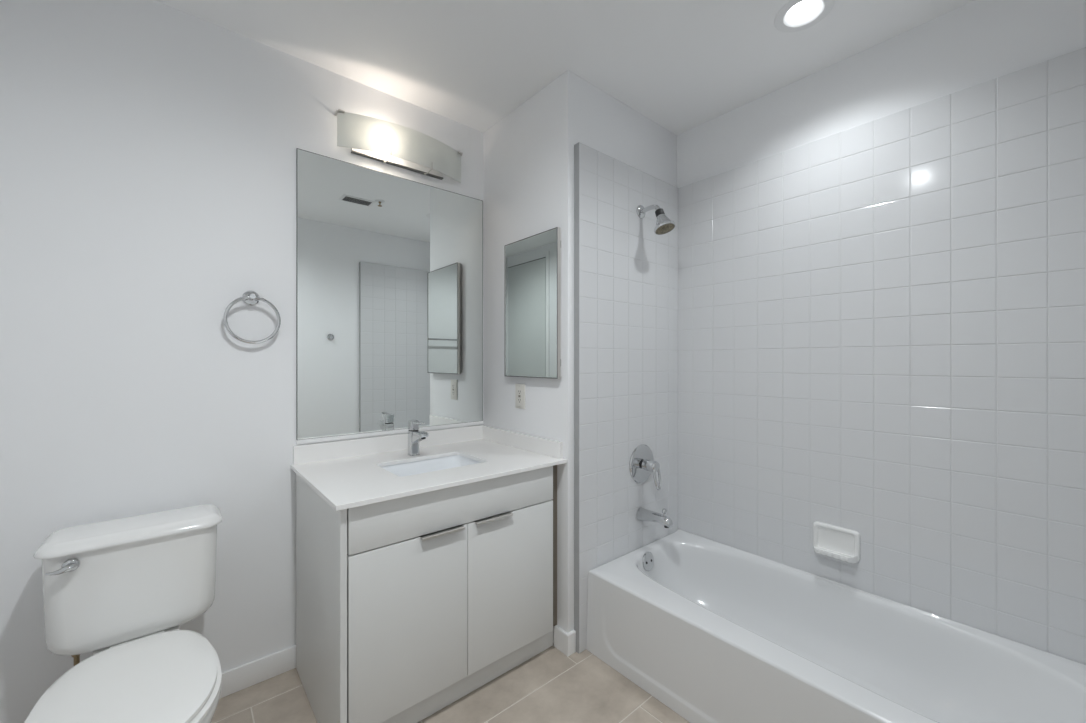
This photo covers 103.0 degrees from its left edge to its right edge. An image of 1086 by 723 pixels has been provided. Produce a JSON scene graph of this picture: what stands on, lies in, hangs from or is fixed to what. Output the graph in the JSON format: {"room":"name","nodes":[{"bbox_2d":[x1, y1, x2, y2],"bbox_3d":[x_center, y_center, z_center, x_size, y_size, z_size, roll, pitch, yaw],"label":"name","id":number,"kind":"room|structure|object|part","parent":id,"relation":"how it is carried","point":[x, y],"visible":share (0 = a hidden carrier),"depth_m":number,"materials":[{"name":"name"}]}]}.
{"room":"bathroom","nodes":[
{"label":"bathroom","id":0,"kind":"room"},
{"bbox_2d":[0,0,482,722],"bbox_3d":[-1.060,0.001,1.732,1.864,2.438,0.100,0,0,-40],"label":"wall","id":1,"kind":"structure","parent":0,"point":[148,147],"depth_m":1.46,"materials":[{"name":"white paint"}]},
{"bbox_2d":[223,291,280,343],"bbox_3d":[-1.084,-0.166,1.611,0.178,0.202,0.055,0,0,-40],"label":"towel ring","id":2,"kind":"object","parent":1,"relation":"attached to","point":[249,297],"visible":1,"depth_m":1.61,"materials":[{"name":"silver metal"}]},
{"bbox_2d":[220,645,295,697],"bbox_3d":[-1.320,1.177,1.438,0.885,0.087,0.012,0,0,-40],"label":"baseboard","id":3,"kind":"structure","parent":1,"relation":"attached to","point":[241,677],"depth_m":1.63,"materials":[{"name":"white paint"}]},
{"bbox_2d":[293,425,484,464],"bbox_3d":[-0.652,0.372,2.002,0.890,0.073,0.015,0,0,-40],"label":"backsplash","id":4,"kind":"structure","parent":1,"relation":"attached to","point":[307,453],"depth_m":1.91,"materials":[{"name":"white stone"}]},
{"bbox_2d":[296,148,482,443],"bbox_3d":[-0.652,-0.261,2.007,0.872,1.183,0.009,0,0,-40],"label":"wall mirror","id":5,"kind":"object","parent":1,"relation":"attached to","point":[389,268],"visible":1,"depth_m":1.94,"materials":[{"name":"grey mirror"}]},
{"bbox_2d":[334,109,462,182],"bbox_3d":[-0.623,-0.968,1.973,0.590,0.156,0.098,0,0,-40],"label":"vanity light","id":6,"kind":"object","parent":1,"relation":"attached to","point":[397,145],"visible":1,"depth_m":1.91,"materials":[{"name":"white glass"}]},
{"bbox_3d":[-0.661,-0.960,1.995,0.428,0.110,0.016,0,0,-40],"label":"plate","id":7,"kind":"part","parent":6,"relation":"part of","materials":[{"name":"silver metal"}]},
{"bbox_2d":[211,643,689,722],"bbox_3d":[0.024,1.250,1.157,2.773,0.060,2.379,0,0,-40],"label":"floor","id":8,"kind":"structure","parent":0,"point":[552,686],"depth_m":1.56,"materials":[{"name":"tile"}]},
{"bbox_2d":[24,504,221,722],"bbox_3d":[-1.079,0.853,1.136,0.400,0.734,0.784,0,0,-40],"label":"toilet","id":9,"kind":"object","parent":8,"relation":"on","point":[122,590],"visible":1,"depth_m":1.18,"materials":[{"name":"white ceramic"}]},
{"bbox_3d":[-1.262,0.544,1.134,0.061,0.034,0.032,0,0,-40],"label":"flush lever","id":10,"kind":"part","parent":9,"relation":"part of","materials":[{"name":"silver metal"}]},
{"bbox_3d":[-0.995,0.794,1.037,0.335,0.019,0.503,0,0,-40],"label":"seat lid","id":11,"kind":"part","parent":9,"relation":"part of","materials":[{"name":"white plastic"}]},
{"bbox_3d":[-0.991,0.812,1.033,0.353,0.015,0.514,0,0,-40],"label":"seat","id":12,"kind":"part","parent":9,"relation":"part of","materials":[{"name":"white plastic"}]},
{"bbox_3d":[-1.225,0.500,1.308,0.400,0.030,0.206,0,0,-40],"label":"tank lid","id":13,"kind":"part","parent":9,"relation":"part of","materials":[{"name":"white ceramic"}]},
{"bbox_3d":[-1.227,0.665,1.311,0.374,0.298,0.186,0,0,-40],"label":"tank","id":14,"kind":"part","parent":9,"relation":"part of","materials":[{"name":"white ceramic"}]},
{"bbox_3d":[-1.025,1.020,1.073,0.352,0.398,0.597,0,0,-40],"label":"bowl","id":15,"kind":"part","parent":9,"relation":"part of","materials":[{"name":"white ceramic"}]},
{"bbox_2d":[296,465,556,722],"bbox_3d":[-0.443,0.822,1.762,0.882,0.794,0.627,0,0,-40],"label":"vanity cabinet","id":16,"kind":"object","parent":8,"relation":"on","point":[408,606],"visible":0.84,"depth_m":1.47,"materials":[{"name":"white laminate"}]},
{"bbox_3d":[-0.778,0.822,1.490,0.020,0.794,0.608,0,0,-40],"label":"panel","id":17,"kind":"part","parent":16,"relation":"part of","materials":[{"name":"white laminate"}]},
{"bbox_3d":[-0.425,0.844,1.403,0.398,0.537,0.019,0,0,-40],"label":"door","id":18,"kind":"part","parent":16,"relation":"part of","materials":[{"name":"white laminate"}]},
{"bbox_2d":[291,425,566,510],"bbox_3d":[-0.452,0.380,1.760,0.899,0.088,0.644,0,0,-40],"label":"countertop","id":19,"kind":"structure","parent":16,"relation":"on","point":[346,474],"depth_m":1.76,"materials":[{"name":"white stone"}]},
{"bbox_2d":[407,420,428,455],"bbox_3d":[-0.536,0.332,1.854,0.045,0.154,0.141,0,0,-40],"label":"faucet","id":20,"kind":"object","parent":19,"relation":"on","point":[415,436],"visible":1,"depth_m":1.87,"materials":[{"name":"silver metal"}]},
{"bbox_3d":[-0.545,0.276,1.864,0.041,0.042,0.110,0,0,-40],"label":"lever","id":21,"kind":"part","parent":20,"relation":"part of","materials":[{"name":"silver metal"}]},
{"bbox_2d":[382,455,481,476],"bbox_3d":[-0.446,0.492,1.746,0.424,0.136,0.312,0,0,-40],"label":"sink","id":22,"kind":"object","parent":19,"relation":"in","point":[447,462],"visible":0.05,"depth_m":1.87,"materials":[{"name":"white ceramic"}]},
{"bbox_3d":[-0.340,0.578,1.459,0.156,0.010,0.032,0,0,-40],"label":"pull handle","id":23,"kind":"part","parent":16,"relation":"part of","materials":[{"name":"silver metal"}]},
{"bbox_3d":[-0.270,0.498,1.534,0.802,0.144,0.019,0,0,-40],"label":"drawer","id":24,"kind":"part","parent":16,"relation":"part of","materials":[{"name":"white laminate"}]},
{"bbox_3d":[-0.183,0.578,1.592,0.156,0.010,0.032,0,0,-40],"label":"pull handle","id":25,"kind":"part","parent":16,"relation":"part of","materials":[{"name":"silver metal"}]},
{"bbox_3d":[-0.118,0.844,1.663,0.402,0.537,0.019,0,0,-40],"label":"door","id":26,"kind":"part","parent":16,"relation":"part of","materials":[{"name":"white laminate"}]},
{"bbox_2d":[586,529,1085,722],"bbox_3d":[0.923,1.049,1.493,0.696,0.340,1.466,0,0,-40],"label":"bathtub","id":27,"kind":"object","parent":8,"relation":"on","point":[715,632],"visible":1,"depth_m":1.51,"materials":[{"name":"white ceramic"}]},
{"bbox_3d":[0.490,0.932,2.010,0.084,0.084,0.020,0,0,-40],"label":"overflow plate","id":28,"kind":"part","parent":27,"relation":"part of","materials":[{"name":"silver metal"}]},
{"bbox_2d":[155,0,974,134],"bbox_3d":[0.024,-1.278,1.157,2.773,0.120,2.379,0,0,-40],"label":"ceiling","id":29,"kind":"structure","parent":0,"point":[682,65],"depth_m":1.66,"materials":[{"name":"white paint"}]},
{"bbox_2d":[774,0,834,32],"bbox_3d":[0.909,-1.226,1.507,0.182,0.024,0.182,0,0,-40],"label":"recessed light","id":30,"kind":"object","parent":29,"relation":"in","point":[795,15],"visible":1,"depth_m":1.52,"materials":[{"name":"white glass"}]},
{"bbox_2d":[483,70,677,652],"bbox_3d":[0.179,0.001,2.338,0.809,2.438,0.780,0,0,-40],"label":"wall","id":31,"kind":"structure","parent":0,"point":[628,272],"depth_m":1.98,"materials":[{"name":"white tile"}]},
{"bbox_2d":[515,384,524,408],"bbox_3d":[-0.108,0.165,2.045,0.009,0.117,0.072,0,0,-40],"label":"wall outlet","id":32,"kind":"object","parent":31,"relation":"attached to","point":[519,388],"visible":1,"depth_m":2.04,"materials":[{"name":"white plastic"}]},
{"bbox_2d":[518,389,521,403],"bbox_3d":[-0.110,0.165,2.043,0.002,0.067,0.033,0,0,-40],"label":"receptacle","id":33,"kind":"object","parent":32,"relation":"attached to","point":[519,390],"depth_m":2.04,"materials":[{"name":"beige plastic"}]},
{"bbox_2d":[504,227,561,378],"bbox_3d":[-0.052,-0.245,1.960,0.031,0.635,0.383,0,0,-40],"label":"medicine cabinet","id":34,"kind":"object","parent":31,"relation":"attached to","point":[532,264],"visible":1,"depth_m":1.92,"materials":[{"name":"grey mirror"}]},
{"bbox_2d":[554,625,575,655],"bbox_3d":[0.092,1.177,1.833,0.046,0.087,0.089,0,0,-40],"label":"baseboard","id":35,"kind":"structure","parent":31,"relation":"attached to","point":[565,642],"depth_m":1.81,"materials":[{"name":"white paint"}]},
{"bbox_2d":[574,142,578,652],"bbox_3d":[0.141,0.152,1.813,0.003,2.134,0.029,0,0,-40],"label":"strip","id":36,"kind":"object","parent":31,"relation":"attached to","point":[576,146],"visible":1,"depth_m":1.81,"materials":[{"name":"grey tile"}]},
{"bbox_2d":[629,444,660,490],"bbox_3d":[0.507,0.498,2.034,0.184,0.199,0.105,0,0,-40],"label":"shower valve","id":37,"kind":"object","parent":31,"relation":"attached to","point":[641,465],"visible":1,"depth_m":2.04,"materials":[{"name":"silver metal"}]},
{"bbox_3d":[0.513,0.531,2.026,0.052,0.133,0.085,0,0,-40],"label":"lever","id":38,"kind":"part","parent":37,"relation":"part of","materials":[{"name":"silver metal"}]},
{"bbox_2d":[636,507,672,527],"bbox_3d":[0.521,0.716,2.001,0.060,0.091,0.173,0,0,-40],"label":"tub spout","id":39,"kind":"object","parent":31,"relation":"attached to","point":[642,514],"visible":1,"depth_m":1.98,"materials":[{"name":"silver metal"}]},
{"bbox_2d":[637,205,675,234],"bbox_3d":[0.527,-0.669,2.002,0.099,0.161,0.180,0,0,-40],"label":"showerhead","id":40,"kind":"object","parent":31,"relation":"attached to","point":[664,225],"visible":1,"depth_m":1.97,"materials":[{"name":"silver metal"}]},
{"bbox_3d":[0.508,-0.710,2.024,0.021,0.045,0.108,0,0,-40],"label":"arm","id":41,"kind":"part","parent":40,"relation":"part of","materials":[{"name":"silver metal"}]},
{"bbox_2d":[677,0,1085,664],"bbox_3d":[0.998,0.001,2.049,0.134,2.438,2.279,0,0,-40],"label":"wall","id":42,"kind":"structure","parent":0,"point":[882,321],"depth_m":1.56,"materials":[{"name":"white tile"}]},
{"bbox_2d":[813,521,859,562],"bbox_3d":[1.153,0.720,1.712,0.062,0.120,0.160,0,0,-40],"label":"soap dish","id":43,"kind":"object","parent":42,"relation":"attached to","point":[839,543],"visible":1,"depth_m":1.72,"materials":[{"name":"white ceramic"}]}
]}

